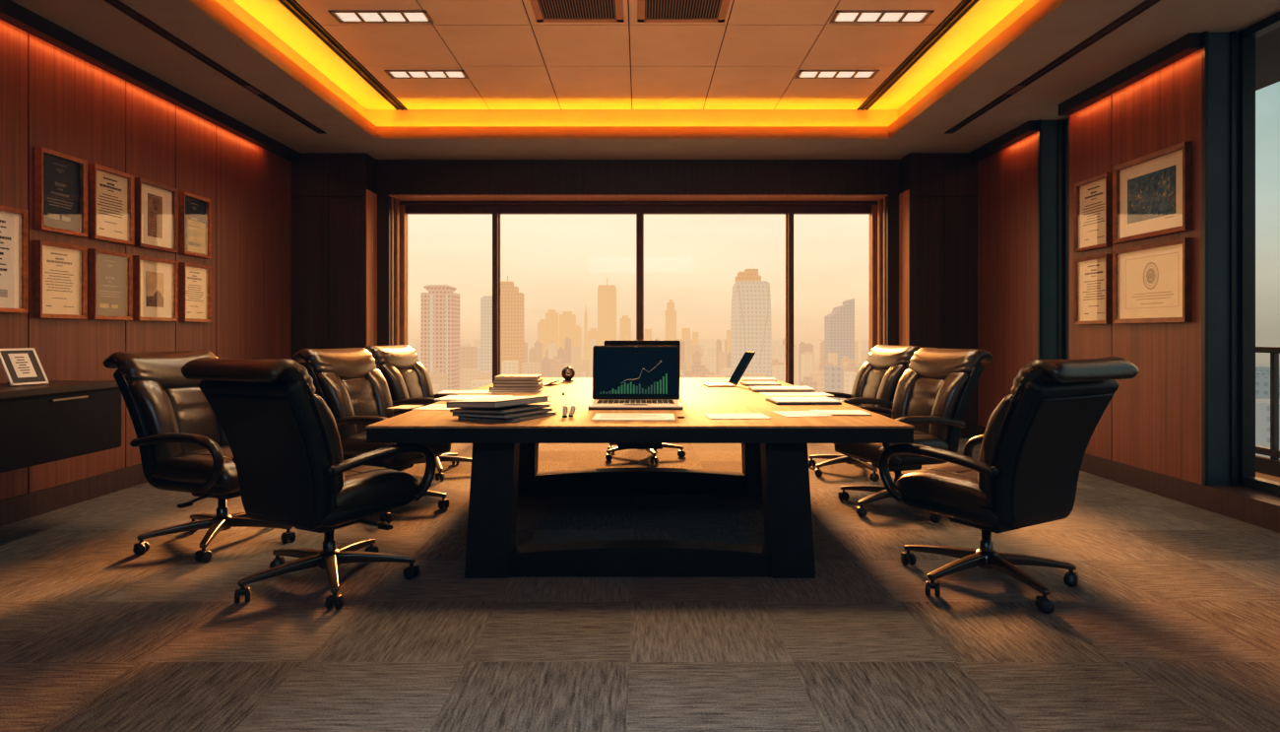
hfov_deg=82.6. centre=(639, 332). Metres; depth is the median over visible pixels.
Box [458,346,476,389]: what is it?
tower block
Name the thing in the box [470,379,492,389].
block
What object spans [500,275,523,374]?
tower block
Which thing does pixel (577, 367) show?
block
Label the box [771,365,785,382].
block
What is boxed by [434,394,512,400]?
paper sheet
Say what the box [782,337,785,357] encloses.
block
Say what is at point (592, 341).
block
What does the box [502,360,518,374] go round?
block
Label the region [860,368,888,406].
cushion
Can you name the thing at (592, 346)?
block
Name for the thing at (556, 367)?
block
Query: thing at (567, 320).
tower block
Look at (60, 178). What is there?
framed certificate
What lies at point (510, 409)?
report
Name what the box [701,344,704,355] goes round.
block
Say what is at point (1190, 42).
trim
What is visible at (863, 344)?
block
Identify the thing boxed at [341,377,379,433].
cushion
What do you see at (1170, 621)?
floor
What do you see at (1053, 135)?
column
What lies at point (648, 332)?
tower block
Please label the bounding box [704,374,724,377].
block
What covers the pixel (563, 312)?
plant
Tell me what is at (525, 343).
block
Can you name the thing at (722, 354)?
block
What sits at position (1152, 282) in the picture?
framed certificate
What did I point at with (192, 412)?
cushion
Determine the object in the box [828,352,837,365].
block
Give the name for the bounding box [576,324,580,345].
tower block
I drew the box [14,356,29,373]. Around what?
print
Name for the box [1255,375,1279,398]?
block
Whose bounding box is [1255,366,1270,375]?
block
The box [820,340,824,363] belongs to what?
block
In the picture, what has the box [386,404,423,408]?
paper sheet
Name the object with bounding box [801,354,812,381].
block
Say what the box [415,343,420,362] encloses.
block
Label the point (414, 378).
cushion
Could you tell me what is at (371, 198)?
trim
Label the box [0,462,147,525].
baseboard
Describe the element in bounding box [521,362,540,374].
block
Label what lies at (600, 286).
plant
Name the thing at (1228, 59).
window
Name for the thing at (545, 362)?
block
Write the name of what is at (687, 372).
block
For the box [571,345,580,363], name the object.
block
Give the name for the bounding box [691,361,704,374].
block
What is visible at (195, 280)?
framed certificate
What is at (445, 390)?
print
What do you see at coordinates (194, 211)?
framed certificate
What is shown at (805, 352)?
block
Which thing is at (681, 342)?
block
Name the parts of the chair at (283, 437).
panel, leg, leg, leg, leg, lever, seat, leg, armrest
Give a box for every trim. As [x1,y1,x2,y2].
[0,0,299,161]
[366,189,377,345]
[388,193,887,200]
[898,189,909,345]
[969,120,1037,161]
[1058,32,1201,116]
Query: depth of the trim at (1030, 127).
7.85 m
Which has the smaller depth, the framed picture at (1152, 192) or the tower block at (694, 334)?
the framed picture at (1152, 192)
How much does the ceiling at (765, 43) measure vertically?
0.014 m
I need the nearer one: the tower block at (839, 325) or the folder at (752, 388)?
the folder at (752, 388)
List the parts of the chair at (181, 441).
leg, armrest, seat, lever, leg, leg, leg, leg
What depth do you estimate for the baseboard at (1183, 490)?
5.38 m
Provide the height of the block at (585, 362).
100.000 m
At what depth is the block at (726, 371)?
682.22 m
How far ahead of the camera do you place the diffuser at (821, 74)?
7.07 m
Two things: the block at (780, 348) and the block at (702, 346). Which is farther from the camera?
the block at (702, 346)
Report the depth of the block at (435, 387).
483.53 m
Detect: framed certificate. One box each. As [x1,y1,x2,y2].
[0,204,28,313]
[33,240,87,319]
[34,146,87,237]
[88,163,134,245]
[88,248,132,319]
[178,191,211,257]
[179,261,211,321]
[1073,172,1112,252]
[1073,253,1112,323]
[1112,237,1191,322]
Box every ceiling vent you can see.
[103,0,326,133]
[529,0,624,22]
[637,0,730,22]
[944,0,1160,133]
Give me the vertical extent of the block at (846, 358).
103.000 m
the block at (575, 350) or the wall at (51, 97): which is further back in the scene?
the block at (575, 350)
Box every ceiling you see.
[10,0,1279,159]
[233,0,1023,109]
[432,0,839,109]
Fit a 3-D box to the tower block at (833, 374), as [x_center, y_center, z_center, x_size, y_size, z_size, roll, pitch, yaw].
[112.662,75.057,424.257,8.513,112.385,8.514,0,0,0]
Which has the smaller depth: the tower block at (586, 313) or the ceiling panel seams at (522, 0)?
the ceiling panel seams at (522, 0)
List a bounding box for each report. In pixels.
[449,403,551,413]
[452,407,553,418]
[458,411,557,422]
[739,381,781,385]
[741,377,776,382]
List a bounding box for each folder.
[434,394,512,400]
[748,385,815,391]
[765,396,841,404]
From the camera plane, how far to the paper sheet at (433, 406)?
4.41 m
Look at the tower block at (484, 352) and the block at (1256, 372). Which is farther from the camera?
the tower block at (484, 352)
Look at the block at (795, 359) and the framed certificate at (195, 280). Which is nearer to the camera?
the framed certificate at (195, 280)
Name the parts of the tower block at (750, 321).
crown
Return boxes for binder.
[446,395,550,407]
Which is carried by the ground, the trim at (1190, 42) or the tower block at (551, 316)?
the tower block at (551, 316)
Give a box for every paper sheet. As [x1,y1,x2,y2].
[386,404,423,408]
[411,403,457,410]
[436,389,491,393]
[591,413,675,420]
[703,412,771,419]
[759,391,833,395]
[771,410,832,417]
[810,409,871,414]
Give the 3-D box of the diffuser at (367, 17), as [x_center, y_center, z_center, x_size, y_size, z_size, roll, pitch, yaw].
[-2.135,-2.507,5.777,0.144,0.004,0.162,0,0,0]
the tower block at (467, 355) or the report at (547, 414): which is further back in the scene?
the tower block at (467, 355)
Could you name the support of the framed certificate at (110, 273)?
attached to the wall at (51, 97)
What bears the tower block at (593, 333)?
on the ground
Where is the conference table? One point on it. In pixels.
(774, 450)
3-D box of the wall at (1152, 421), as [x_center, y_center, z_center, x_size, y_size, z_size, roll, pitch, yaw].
[4.200,-0.445,7.135,0.360,3.390,3.866,0,0,0]
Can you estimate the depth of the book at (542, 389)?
5.59 m
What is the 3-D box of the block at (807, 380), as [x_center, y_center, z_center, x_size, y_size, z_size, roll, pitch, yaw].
[109.143,79.553,468.995,11.583,103.000,9.078,0,0,0]
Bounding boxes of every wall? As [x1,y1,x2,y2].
[0,19,291,500]
[291,153,977,437]
[976,49,1201,484]
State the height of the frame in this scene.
0.226 m
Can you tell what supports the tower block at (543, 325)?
on the ground
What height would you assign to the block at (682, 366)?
103.000 m
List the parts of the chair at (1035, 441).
armrest, leg, seat, leg, armrest, leg, leg, panel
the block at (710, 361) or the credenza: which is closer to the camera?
the credenza
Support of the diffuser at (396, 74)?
attached to the ceiling light at (398, 74)
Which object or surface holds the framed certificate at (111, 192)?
attached to the wall at (51, 97)
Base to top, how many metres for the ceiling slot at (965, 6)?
0.021 m
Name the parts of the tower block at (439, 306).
crown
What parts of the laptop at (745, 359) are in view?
lid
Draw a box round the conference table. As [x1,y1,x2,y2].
[365,377,914,577]
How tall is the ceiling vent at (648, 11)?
0.016 m
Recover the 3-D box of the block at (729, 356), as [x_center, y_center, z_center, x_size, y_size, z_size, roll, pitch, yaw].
[106.205,73.408,839.889,11.468,103.000,10.630,0,0,0]
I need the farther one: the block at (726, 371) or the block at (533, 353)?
the block at (533, 353)
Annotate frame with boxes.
[0,347,49,385]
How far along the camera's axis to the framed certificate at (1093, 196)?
6.44 m
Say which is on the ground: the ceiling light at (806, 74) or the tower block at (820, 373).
the tower block at (820, 373)
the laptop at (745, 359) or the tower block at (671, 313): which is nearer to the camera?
the laptop at (745, 359)
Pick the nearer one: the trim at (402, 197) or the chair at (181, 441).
the chair at (181, 441)
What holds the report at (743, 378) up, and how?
on the conference table
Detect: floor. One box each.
[0,437,1279,731]
[1255,471,1279,482]
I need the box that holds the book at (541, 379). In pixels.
[493,378,543,383]
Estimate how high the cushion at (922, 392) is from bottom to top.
0.436 m
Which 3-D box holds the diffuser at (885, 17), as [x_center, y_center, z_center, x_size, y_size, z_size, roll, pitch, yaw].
[1.998,-2.507,5.777,0.144,0.004,0.162,0,0,0]
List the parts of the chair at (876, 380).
leg, leg, armrest, leg, armrest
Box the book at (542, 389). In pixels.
[488,387,543,392]
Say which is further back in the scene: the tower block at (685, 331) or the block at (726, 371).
the tower block at (685, 331)
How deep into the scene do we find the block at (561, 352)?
1116.04 m
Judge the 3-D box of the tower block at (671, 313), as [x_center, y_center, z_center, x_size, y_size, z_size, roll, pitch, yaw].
[68.108,28.760,1611.892,23.784,204.980,23.784,0,0,0]
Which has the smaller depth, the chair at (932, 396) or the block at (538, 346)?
the chair at (932, 396)
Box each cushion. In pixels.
[164,385,219,452]
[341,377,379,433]
[397,368,424,405]
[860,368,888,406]
[906,377,944,433]
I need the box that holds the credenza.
[0,380,121,472]
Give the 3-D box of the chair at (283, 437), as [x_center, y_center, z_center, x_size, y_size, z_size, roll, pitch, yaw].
[-1.618,0.680,3.611,0.820,1.140,0.978,0,0,27]
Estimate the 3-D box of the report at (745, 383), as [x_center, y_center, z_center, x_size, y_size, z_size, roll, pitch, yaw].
[1.069,0.450,6.484,0.320,0.020,0.280,0,0,-2]
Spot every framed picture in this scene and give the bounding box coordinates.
[132,255,178,320]
[133,177,178,253]
[1112,141,1191,243]
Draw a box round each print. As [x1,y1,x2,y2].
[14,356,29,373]
[147,192,162,238]
[445,389,471,391]
[1127,165,1175,223]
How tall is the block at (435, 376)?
103.000 m
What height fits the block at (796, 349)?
100.000 m
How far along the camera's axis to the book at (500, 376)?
5.60 m
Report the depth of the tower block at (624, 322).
1499.96 m
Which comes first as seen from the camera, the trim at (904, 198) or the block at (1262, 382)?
the trim at (904, 198)
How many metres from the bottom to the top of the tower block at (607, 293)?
215.628 m
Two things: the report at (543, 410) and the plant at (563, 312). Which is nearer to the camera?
the report at (543, 410)
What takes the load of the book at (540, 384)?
on the book at (490, 387)
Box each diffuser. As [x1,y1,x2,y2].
[335,12,361,21]
[358,12,383,21]
[381,12,405,21]
[390,71,409,77]
[403,12,427,21]
[408,71,428,77]
[427,71,446,77]
[446,71,464,77]
[799,71,817,77]
[818,71,835,77]
[834,12,858,21]
[835,71,854,77]
[853,71,873,77]
[857,12,881,21]
[879,12,903,21]
[901,12,926,21]
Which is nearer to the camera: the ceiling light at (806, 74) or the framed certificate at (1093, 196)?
the framed certificate at (1093, 196)
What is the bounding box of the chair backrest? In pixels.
[604,340,680,366]
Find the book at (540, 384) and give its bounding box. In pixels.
[493,381,543,386]
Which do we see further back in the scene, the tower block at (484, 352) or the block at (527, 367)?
the tower block at (484, 352)
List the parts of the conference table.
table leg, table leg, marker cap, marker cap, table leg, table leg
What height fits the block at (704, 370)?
103.000 m
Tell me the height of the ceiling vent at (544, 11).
0.016 m
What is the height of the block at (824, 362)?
103.000 m
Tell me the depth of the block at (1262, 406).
274.17 m
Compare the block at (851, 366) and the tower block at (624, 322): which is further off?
the tower block at (624, 322)
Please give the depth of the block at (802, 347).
1189.46 m
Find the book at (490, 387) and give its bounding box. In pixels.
[489,384,543,389]
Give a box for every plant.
[562,311,572,314]
[598,284,615,287]
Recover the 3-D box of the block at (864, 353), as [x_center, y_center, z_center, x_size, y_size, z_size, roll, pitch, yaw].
[354.006,77.622,1149.547,7.234,100.000,11.713,0,0,0]
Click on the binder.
(501, 401)
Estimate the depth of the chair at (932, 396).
5.06 m
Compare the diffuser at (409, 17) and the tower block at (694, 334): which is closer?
the diffuser at (409, 17)
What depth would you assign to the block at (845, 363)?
654.80 m
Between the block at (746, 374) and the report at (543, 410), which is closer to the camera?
the report at (543, 410)
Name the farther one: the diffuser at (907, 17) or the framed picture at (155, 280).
the framed picture at (155, 280)
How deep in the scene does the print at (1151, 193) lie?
5.70 m
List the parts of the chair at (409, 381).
armrest, leg, armrest, leg, leg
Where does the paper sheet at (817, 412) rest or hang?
on the conference table
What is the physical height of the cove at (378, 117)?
0.330 m
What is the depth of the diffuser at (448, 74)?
7.08 m
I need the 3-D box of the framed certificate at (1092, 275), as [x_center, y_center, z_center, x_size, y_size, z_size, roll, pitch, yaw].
[3.995,-0.378,6.435,0.050,0.594,0.471,0,0,0]
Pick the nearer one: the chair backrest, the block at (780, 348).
the chair backrest
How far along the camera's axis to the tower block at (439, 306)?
600.00 m
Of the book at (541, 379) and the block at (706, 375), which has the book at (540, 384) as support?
the book at (541, 379)
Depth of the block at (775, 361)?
660.91 m
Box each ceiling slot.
[277,0,407,110]
[857,0,979,110]
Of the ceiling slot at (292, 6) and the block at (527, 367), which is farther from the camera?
the block at (527, 367)
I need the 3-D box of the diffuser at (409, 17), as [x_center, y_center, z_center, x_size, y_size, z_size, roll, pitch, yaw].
[-1.778,-2.507,5.777,0.144,0.004,0.162,0,0,0]
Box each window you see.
[390,196,885,384]
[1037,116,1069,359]
[1200,11,1279,509]
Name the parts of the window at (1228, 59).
sill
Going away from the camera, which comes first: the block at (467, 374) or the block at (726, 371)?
the block at (467, 374)
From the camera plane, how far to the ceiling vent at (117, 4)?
5.68 m
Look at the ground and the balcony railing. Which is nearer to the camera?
the balcony railing
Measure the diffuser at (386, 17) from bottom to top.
0.004 m
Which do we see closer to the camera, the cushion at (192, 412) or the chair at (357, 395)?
the cushion at (192, 412)
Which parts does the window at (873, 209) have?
frame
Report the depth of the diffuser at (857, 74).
7.07 m
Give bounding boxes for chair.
[102,350,295,562]
[181,357,436,609]
[292,347,451,521]
[364,344,471,480]
[605,443,685,462]
[808,344,921,481]
[833,347,993,522]
[878,356,1138,613]
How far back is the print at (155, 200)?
6.22 m
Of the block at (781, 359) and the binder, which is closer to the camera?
the binder
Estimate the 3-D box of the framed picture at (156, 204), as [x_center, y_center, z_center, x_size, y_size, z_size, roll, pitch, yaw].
[-4.125,-0.994,6.223,0.050,0.564,0.488,0,0,0]
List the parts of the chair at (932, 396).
armrest, leg, leg, seat, armrest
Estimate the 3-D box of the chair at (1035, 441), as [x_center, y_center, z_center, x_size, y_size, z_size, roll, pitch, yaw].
[1.749,0.680,3.585,0.820,1.140,0.978,0,0,-30]
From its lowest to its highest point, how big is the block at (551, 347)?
100.000 m
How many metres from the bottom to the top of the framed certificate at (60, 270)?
0.531 m
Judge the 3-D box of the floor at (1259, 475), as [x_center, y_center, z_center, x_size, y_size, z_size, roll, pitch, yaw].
[4.940,1.280,2.350,1.120,0.140,9.100,0,0,0]
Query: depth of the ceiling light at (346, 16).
5.77 m
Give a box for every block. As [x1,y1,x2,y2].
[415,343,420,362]
[420,284,459,389]
[429,370,447,391]
[432,384,439,393]
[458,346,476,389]
[460,368,480,389]
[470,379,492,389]
[476,295,492,379]
[480,371,491,379]
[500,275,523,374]
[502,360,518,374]
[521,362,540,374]
[523,341,527,362]
[528,347,537,362]
[534,340,542,377]
[537,319,548,359]
[541,356,551,377]
[545,309,558,356]
[548,343,556,359]
[551,360,564,377]
[557,347,566,359]
[559,311,575,349]
[565,337,571,363]
[565,363,581,377]
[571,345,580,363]
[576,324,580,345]
[581,359,588,377]
[584,306,587,359]
[587,327,597,377]
[589,338,595,377]
[591,345,593,377]
[597,277,616,345]
[619,315,631,340]
[644,328,651,340]
[665,299,676,340]
[679,358,686,374]
[680,339,684,361]
[681,369,700,377]
[682,327,690,361]
[691,344,701,364]
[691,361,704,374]
[692,331,698,344]
[692,350,703,364]
[699,368,714,377]
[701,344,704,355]
[701,355,716,374]
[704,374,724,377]
[715,338,721,374]
[718,351,728,374]
[721,368,731,377]
[726,329,730,351]
[726,351,731,368]
[730,268,771,377]
[744,372,767,377]
[770,358,783,377]
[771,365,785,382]
[773,357,785,365]
[776,344,784,357]
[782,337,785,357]
[793,346,798,385]
[793,358,797,385]
[798,341,807,385]
[799,376,817,391]
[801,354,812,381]
[804,351,814,372]
[807,342,813,351]
[817,370,824,390]
[819,360,832,370]
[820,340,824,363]
[824,298,854,367]
[824,365,842,400]
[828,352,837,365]
[840,355,854,369]
[843,362,861,371]
[843,371,856,399]
[844,361,861,373]
[859,340,866,362]
[860,350,867,365]
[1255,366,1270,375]
[1255,371,1268,375]
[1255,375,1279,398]
[1255,398,1279,459]
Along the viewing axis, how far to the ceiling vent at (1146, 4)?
5.68 m
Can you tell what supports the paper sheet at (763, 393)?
on the conference table
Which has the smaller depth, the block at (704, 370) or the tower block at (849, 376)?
the tower block at (849, 376)
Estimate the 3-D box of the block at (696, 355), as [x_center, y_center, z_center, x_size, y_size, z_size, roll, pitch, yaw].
[67.858,72.226,861.079,11.201,103.000,11.496,0,0,0]
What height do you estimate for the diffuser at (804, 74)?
0.004 m
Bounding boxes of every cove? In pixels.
[187,0,1066,138]
[215,0,1039,126]
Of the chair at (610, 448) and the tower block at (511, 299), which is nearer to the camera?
the chair at (610, 448)
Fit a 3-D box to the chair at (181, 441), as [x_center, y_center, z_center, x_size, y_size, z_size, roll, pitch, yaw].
[-2.557,0.680,4.410,0.978,1.140,0.820,0,0,18]
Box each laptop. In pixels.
[587,345,683,409]
[702,350,755,385]
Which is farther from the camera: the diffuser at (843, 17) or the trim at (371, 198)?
the trim at (371, 198)
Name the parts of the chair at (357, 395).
armrest, seat, armrest, leg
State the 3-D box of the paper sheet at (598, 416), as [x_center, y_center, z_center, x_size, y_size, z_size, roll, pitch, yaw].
[-0.032,0.458,3.981,0.440,0.005,0.300,0,0,1]
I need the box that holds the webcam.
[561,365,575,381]
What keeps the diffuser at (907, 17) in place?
attached to the ceiling light at (844, 16)
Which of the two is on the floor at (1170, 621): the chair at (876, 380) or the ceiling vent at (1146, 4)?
the chair at (876, 380)
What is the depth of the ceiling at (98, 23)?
6.25 m
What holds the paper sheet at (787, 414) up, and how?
on the conference table
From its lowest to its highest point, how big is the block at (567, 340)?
103.000 m
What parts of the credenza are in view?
drawer pull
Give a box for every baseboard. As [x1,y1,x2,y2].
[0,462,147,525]
[976,424,1279,532]
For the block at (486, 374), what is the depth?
650.50 m
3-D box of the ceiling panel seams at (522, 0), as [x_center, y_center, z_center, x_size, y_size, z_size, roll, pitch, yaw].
[-0.085,-2.546,3.570,6.070,0.048,9.340,0,0,0]
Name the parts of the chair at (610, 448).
leg, leg, leg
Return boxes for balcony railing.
[1255,346,1279,476]
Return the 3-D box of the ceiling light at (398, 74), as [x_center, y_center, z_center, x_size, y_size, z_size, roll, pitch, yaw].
[-2.061,-2.507,7.062,0.760,0.014,0.210,0,0,0]
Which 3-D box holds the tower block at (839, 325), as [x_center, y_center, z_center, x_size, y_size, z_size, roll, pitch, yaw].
[222.432,46.814,813.243,26.486,168.872,26.486,0,0,0]
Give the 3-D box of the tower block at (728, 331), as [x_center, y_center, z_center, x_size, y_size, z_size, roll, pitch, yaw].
[164.257,62.990,1307.905,15.811,136.520,15.811,0,0,0]
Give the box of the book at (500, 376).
[494,374,541,380]
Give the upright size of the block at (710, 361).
100.000 m
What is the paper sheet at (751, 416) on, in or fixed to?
on the conference table
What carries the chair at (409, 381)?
on the floor at (1170, 621)
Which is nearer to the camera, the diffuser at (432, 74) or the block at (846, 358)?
the diffuser at (432, 74)
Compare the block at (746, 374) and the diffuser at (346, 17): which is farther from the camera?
the block at (746, 374)
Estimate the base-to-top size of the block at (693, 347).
100.000 m
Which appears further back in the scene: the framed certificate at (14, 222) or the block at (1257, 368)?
the block at (1257, 368)
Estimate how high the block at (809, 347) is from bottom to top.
103.000 m
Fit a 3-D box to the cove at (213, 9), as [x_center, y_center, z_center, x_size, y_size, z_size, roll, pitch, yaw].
[-0.085,-2.209,3.570,5.670,0.131,8.940,0,0,0]
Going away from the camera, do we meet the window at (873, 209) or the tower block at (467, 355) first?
the window at (873, 209)
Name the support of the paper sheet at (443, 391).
on the conference table
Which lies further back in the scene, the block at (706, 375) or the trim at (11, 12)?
the block at (706, 375)
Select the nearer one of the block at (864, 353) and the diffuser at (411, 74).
the diffuser at (411, 74)
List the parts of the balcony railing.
rail, rail, post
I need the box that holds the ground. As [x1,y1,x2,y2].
[407,338,1279,372]
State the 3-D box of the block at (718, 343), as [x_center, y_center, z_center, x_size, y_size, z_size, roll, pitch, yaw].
[185.719,65.968,1713.486,11.895,103.000,9.412,0,0,0]
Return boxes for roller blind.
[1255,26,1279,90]
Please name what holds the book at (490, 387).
on the book at (542, 389)
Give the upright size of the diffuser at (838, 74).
0.004 m
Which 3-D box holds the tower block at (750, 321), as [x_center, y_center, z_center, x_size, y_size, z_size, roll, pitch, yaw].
[96.561,37.922,634.443,31.528,186.655,32.385,0,0,0]
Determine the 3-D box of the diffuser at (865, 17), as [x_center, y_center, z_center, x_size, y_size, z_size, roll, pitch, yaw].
[1.820,-2.507,5.777,0.144,0.004,0.162,0,0,0]
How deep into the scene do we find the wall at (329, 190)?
8.67 m
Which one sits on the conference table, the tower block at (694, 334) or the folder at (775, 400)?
the folder at (775, 400)
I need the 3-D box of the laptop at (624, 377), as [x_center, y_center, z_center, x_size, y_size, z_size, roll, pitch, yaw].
[-0.026,0.272,4.600,0.570,0.376,0.504,0,0,0]
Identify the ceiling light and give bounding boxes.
[328,9,433,22]
[384,69,468,78]
[794,69,879,78]
[829,10,934,22]
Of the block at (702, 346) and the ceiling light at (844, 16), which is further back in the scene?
the block at (702, 346)

